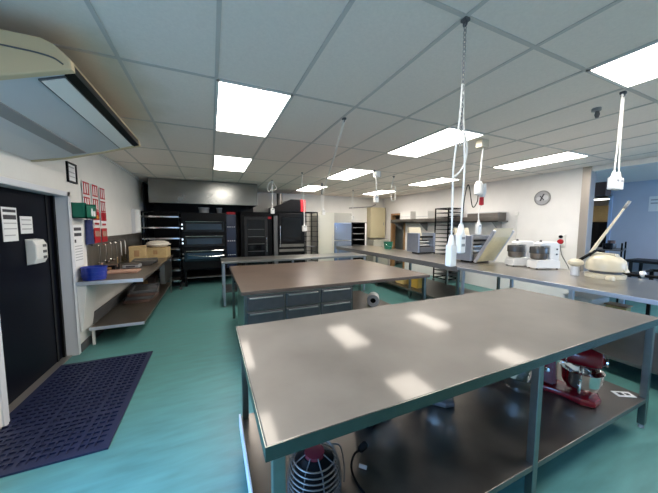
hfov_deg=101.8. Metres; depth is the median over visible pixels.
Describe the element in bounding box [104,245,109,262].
ladle
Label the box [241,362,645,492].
shelf
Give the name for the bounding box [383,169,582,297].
wall
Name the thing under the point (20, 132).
grille
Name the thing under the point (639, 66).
recessed light
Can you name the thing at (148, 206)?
wall
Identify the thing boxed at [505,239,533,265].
mixer
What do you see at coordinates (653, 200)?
notice
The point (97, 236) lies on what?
card
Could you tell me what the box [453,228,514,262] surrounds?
bread slicer
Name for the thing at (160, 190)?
range hood
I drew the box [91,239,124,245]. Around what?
utensil rail
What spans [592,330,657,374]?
shelf
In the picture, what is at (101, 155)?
trim
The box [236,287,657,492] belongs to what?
steel table
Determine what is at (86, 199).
card
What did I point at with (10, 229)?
print
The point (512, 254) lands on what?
bowl
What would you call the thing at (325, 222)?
tall cabinet
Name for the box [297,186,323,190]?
diffuser
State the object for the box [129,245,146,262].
cardboard box
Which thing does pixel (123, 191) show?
wall
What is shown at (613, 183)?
socket
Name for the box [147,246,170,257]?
cardboard box
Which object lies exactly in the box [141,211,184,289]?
rack
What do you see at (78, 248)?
print
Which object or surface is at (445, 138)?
recessed light
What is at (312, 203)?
wall
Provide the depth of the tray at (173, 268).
6.75 m
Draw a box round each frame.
[0,176,80,425]
[390,213,405,268]
[594,193,613,252]
[623,269,657,314]
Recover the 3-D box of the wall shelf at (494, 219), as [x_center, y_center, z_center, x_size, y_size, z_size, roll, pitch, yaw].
[3.288,-0.664,8.193,0.360,0.390,4.100,-2,5,-24]
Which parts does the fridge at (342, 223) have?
door, door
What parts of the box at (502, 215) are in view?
lid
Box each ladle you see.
[97,246,103,264]
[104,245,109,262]
[109,244,115,260]
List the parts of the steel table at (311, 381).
leg, leg, wire guard, leg, leg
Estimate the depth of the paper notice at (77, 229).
3.39 m
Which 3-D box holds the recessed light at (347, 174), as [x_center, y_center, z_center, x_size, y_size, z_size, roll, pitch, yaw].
[0.422,-1.559,5.822,0.600,0.012,1.190,-2,5,-24]
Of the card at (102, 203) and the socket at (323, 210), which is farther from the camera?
the socket at (323, 210)
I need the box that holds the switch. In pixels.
[556,234,569,269]
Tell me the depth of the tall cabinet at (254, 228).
8.05 m
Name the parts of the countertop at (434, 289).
leg, leg, leg, leg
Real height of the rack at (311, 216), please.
2.046 m
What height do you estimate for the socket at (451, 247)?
0.178 m
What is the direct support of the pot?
on the pot rack at (598, 248)
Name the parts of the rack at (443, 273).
post, post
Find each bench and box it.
[76,255,172,344]
[625,258,657,278]
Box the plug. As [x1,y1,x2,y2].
[591,107,601,117]
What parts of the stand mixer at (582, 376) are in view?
speed knob, bowl handle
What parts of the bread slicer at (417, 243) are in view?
panel, panel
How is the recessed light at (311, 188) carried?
in the ceiling
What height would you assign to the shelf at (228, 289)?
0.035 m
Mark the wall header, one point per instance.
(651, 160)
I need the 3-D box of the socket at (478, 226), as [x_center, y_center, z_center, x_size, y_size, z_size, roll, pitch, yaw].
[1.985,-0.258,3.550,0.060,0.193,0.050,-2,5,-24]
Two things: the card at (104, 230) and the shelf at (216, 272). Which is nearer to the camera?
the card at (104, 230)
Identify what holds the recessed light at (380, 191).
in the ceiling
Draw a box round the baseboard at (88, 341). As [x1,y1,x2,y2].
[81,329,104,351]
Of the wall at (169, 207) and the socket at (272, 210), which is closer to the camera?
the socket at (272, 210)
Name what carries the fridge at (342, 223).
on the floor
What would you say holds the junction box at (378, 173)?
attached to the ceiling
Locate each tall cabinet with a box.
[238,212,271,265]
[310,212,333,260]
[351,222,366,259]
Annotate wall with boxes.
[0,149,144,428]
[142,182,155,274]
[153,203,252,277]
[253,193,403,262]
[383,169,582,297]
[594,197,608,205]
[609,179,657,280]
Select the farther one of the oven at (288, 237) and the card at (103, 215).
the oven at (288, 237)
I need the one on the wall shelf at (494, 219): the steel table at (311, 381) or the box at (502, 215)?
the box at (502, 215)
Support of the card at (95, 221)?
attached to the wall at (123, 191)
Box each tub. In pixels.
[80,265,107,280]
[198,207,208,212]
[395,280,407,284]
[408,278,426,287]
[563,291,608,305]
[604,301,632,311]
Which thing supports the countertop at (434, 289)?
on the floor
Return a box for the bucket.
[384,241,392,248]
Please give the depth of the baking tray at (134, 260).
4.75 m
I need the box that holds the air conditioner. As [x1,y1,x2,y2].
[0,29,140,161]
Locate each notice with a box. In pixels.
[0,207,18,241]
[19,216,32,233]
[72,225,83,266]
[648,196,657,211]
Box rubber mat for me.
[0,351,152,477]
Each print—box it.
[4,223,16,235]
[21,219,31,229]
[75,245,82,260]
[134,250,138,256]
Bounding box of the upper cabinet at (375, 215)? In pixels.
[367,207,384,237]
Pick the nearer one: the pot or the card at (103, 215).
the card at (103, 215)
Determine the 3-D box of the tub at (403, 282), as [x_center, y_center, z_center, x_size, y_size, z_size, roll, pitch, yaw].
[1.825,0.743,6.475,0.360,0.280,0.360,-2,5,-24]
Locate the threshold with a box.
[9,355,72,413]
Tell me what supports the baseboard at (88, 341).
attached to the wall at (123, 191)
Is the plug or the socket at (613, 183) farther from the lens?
the plug
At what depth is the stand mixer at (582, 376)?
2.06 m
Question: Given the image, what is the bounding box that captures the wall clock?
[534,190,550,204]
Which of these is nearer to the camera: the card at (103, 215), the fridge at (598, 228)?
the card at (103, 215)
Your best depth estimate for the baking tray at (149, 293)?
4.67 m
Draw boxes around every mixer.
[433,398,454,407]
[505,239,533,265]
[527,240,559,268]
[543,349,608,407]
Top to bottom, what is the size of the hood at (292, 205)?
0.400 m
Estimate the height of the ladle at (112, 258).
0.285 m
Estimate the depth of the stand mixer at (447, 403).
1.99 m
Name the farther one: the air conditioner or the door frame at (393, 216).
the door frame at (393, 216)
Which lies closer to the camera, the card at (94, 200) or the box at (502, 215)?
the card at (94, 200)
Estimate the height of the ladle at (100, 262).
0.285 m
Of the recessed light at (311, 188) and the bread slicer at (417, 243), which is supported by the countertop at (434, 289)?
the bread slicer at (417, 243)
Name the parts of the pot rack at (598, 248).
post, post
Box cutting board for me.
[107,268,140,273]
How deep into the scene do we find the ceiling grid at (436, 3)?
2.16 m
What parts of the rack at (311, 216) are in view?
post, post, post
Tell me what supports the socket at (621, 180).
attached to the socket at (615, 182)
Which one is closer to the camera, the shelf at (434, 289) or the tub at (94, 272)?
the tub at (94, 272)
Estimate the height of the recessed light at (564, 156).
0.012 m
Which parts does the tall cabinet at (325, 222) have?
door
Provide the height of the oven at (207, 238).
1.930 m
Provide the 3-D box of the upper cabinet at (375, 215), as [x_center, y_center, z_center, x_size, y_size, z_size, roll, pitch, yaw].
[1.892,-0.949,10.708,0.680,1.200,0.325,-2,5,-24]
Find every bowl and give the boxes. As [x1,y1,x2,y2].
[503,370,531,393]
[508,251,523,257]
[530,253,547,259]
[560,361,605,395]
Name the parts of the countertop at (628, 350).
leg, leg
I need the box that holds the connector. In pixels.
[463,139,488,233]
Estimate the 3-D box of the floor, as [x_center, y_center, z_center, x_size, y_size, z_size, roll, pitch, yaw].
[3.748,1.228,5.614,15.100,0.100,11.850,-2,5,-24]
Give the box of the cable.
[321,117,345,193]
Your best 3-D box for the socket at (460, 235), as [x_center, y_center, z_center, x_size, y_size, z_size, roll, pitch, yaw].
[0.748,-0.045,1.521,0.046,0.168,0.044,-2,5,-24]
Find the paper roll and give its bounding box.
[367,292,378,306]
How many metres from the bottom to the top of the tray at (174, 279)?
0.025 m
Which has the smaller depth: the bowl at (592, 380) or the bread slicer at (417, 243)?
the bowl at (592, 380)
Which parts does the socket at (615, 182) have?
cord, cord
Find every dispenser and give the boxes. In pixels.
[25,238,47,264]
[131,209,140,232]
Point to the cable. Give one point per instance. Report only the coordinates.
(344, 118)
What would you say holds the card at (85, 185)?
attached to the wall at (123, 191)
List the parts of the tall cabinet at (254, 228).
door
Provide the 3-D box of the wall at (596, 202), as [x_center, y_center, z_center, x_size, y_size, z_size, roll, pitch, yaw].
[11.198,-0.251,6.730,0.120,2.710,7.700,-2,5,-24]
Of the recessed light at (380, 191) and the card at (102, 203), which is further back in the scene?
the recessed light at (380, 191)
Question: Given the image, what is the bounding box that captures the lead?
[350,441,367,492]
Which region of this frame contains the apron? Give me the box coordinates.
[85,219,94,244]
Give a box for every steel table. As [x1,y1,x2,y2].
[221,252,366,306]
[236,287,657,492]
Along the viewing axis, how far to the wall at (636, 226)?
6.65 m
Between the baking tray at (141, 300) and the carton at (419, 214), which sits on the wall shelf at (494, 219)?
the carton at (419, 214)
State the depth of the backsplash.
4.61 m
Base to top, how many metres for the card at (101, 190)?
0.190 m
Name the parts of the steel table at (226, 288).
leg, leg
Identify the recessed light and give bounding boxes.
[213,155,252,171]
[215,79,292,137]
[296,185,326,191]
[325,168,374,179]
[364,190,394,194]
[386,127,485,157]
[409,178,460,185]
[492,151,589,169]
[586,41,657,88]
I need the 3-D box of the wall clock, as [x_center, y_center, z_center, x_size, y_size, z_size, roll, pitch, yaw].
[4.547,-1.035,5.706,0.032,0.316,0.316,-2,5,-24]
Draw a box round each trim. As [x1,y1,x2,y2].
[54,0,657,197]
[98,154,582,198]
[575,166,595,291]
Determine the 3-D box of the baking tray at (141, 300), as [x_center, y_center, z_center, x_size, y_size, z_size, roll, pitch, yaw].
[-3.445,0.936,4.931,0.400,0.050,0.600,-1,5,-20]
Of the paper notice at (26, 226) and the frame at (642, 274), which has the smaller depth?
the paper notice at (26, 226)
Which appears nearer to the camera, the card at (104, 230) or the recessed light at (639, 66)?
the recessed light at (639, 66)
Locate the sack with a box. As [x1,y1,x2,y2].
[146,240,170,246]
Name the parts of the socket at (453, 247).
cord, cord, chain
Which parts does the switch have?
plate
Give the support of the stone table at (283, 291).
on the floor
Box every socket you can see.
[267,180,276,213]
[301,172,306,230]
[321,194,324,214]
[373,170,378,202]
[445,16,469,266]
[445,235,456,266]
[455,224,465,253]
[475,220,481,233]
[607,91,626,189]
[607,171,619,189]
[616,172,623,189]
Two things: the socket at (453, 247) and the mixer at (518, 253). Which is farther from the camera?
the mixer at (518, 253)
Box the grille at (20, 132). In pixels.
[0,102,85,153]
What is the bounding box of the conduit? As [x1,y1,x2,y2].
[513,212,518,286]
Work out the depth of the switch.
5.38 m
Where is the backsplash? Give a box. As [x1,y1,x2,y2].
[86,232,145,265]
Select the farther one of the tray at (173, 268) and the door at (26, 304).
the tray at (173, 268)
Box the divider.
[567,201,630,280]
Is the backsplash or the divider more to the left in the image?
the backsplash
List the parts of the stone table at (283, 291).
leg, drawer, drawer, handle, handle, drawer, drawer, handle, handle, drawer, drawer, handle, handle, leg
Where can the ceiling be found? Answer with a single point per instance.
(271, 44)
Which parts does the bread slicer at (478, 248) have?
panel, panel, rail, rail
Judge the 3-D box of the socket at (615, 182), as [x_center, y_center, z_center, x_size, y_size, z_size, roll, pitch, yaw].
[2.429,-0.880,2.240,0.146,0.800,0.058,-2,5,-24]
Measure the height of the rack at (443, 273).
2.096 m
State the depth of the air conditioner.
1.78 m
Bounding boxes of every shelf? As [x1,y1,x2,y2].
[90,282,171,327]
[187,269,231,278]
[222,283,236,292]
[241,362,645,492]
[353,290,391,309]
[385,279,477,298]
[391,216,507,230]
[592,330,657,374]
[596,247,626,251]
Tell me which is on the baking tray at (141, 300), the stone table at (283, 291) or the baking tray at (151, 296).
the baking tray at (151, 296)
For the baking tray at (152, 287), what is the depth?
4.98 m
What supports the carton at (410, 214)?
on the wall shelf at (494, 219)
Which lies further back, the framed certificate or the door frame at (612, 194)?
the door frame at (612, 194)
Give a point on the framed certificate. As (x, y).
(71, 169)
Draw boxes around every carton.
[400,211,416,218]
[416,211,434,218]
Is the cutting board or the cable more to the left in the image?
the cutting board
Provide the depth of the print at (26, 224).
2.66 m
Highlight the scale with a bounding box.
[122,262,141,268]
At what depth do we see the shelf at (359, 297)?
4.78 m
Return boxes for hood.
[148,177,257,208]
[268,199,303,212]
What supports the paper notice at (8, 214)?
attached to the door at (26, 304)
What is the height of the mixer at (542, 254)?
0.472 m
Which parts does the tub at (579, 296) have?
lid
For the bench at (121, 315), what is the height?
0.902 m
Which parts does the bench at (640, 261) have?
leg, leg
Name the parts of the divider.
post, lever, plate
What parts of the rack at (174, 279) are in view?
post, post, post, post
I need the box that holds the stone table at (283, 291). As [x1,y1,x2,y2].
[229,259,429,325]
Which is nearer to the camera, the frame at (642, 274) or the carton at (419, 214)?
the frame at (642, 274)
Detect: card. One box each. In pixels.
[82,180,89,195]
[83,196,89,203]
[91,183,97,197]
[92,198,98,210]
[93,211,99,224]
[94,228,100,242]
[99,187,104,200]
[100,200,105,212]
[100,212,106,225]
[101,228,107,244]
[611,391,636,397]
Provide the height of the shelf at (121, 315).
0.030 m
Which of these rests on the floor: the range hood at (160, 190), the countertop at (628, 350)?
the countertop at (628, 350)
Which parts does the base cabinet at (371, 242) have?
door, door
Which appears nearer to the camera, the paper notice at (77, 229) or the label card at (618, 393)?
the label card at (618, 393)
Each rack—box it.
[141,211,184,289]
[305,212,317,261]
[432,207,460,281]
[592,242,626,302]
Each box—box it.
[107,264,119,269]
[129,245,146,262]
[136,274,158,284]
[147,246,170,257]
[373,171,380,177]
[467,211,506,220]
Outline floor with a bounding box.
[0,263,657,492]
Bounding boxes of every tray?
[123,292,158,303]
[125,289,158,300]
[127,288,158,297]
[129,283,159,293]
[131,257,156,262]
[156,267,178,270]
[158,277,179,281]
[435,272,455,275]
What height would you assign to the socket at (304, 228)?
1.240 m
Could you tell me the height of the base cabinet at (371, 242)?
1.060 m
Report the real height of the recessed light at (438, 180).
0.012 m
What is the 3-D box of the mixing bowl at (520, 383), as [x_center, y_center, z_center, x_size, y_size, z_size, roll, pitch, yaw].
[1.567,1.108,2.201,0.310,0.154,0.304,2,5,21]
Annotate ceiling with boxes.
[0,0,657,198]
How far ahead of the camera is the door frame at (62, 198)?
3.18 m
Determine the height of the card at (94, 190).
0.190 m
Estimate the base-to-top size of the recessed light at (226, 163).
0.012 m
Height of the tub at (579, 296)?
0.420 m
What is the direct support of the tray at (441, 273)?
on the rack at (443, 273)
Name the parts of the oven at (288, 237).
control panel, door, red panel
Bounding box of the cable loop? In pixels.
[391,176,395,201]
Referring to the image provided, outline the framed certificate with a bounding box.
[65,161,77,183]
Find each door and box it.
[0,187,62,404]
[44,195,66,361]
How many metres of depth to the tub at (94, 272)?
3.38 m
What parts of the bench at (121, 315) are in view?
leg, apron panel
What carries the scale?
on the bench at (121, 315)
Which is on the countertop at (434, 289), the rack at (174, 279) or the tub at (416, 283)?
the tub at (416, 283)
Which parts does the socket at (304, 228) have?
cord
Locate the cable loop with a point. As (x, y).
(393, 176)
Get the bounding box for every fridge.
[334,213,351,260]
[590,222,606,255]
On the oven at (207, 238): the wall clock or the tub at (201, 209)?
the tub at (201, 209)
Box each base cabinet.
[366,239,388,264]
[592,205,608,221]
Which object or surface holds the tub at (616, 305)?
on the countertop at (628, 350)
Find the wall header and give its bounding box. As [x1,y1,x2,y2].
[592,156,657,171]
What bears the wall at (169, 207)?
attached to the wall at (312, 203)
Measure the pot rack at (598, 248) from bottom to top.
1.280 m
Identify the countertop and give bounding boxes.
[336,245,502,298]
[457,263,657,374]
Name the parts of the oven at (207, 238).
leg, deck door, deck door, deck door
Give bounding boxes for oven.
[180,212,236,286]
[268,193,304,263]
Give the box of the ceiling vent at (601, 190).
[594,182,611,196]
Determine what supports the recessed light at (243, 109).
in the ceiling
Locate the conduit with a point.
(516, 213)
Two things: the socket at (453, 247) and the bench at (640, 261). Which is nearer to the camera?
the socket at (453, 247)
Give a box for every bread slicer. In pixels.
[407,227,434,253]
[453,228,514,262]
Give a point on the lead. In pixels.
(363, 445)
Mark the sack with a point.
(157, 243)
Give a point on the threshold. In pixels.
(26, 393)
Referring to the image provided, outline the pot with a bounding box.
[602,243,613,249]
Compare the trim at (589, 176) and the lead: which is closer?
the lead

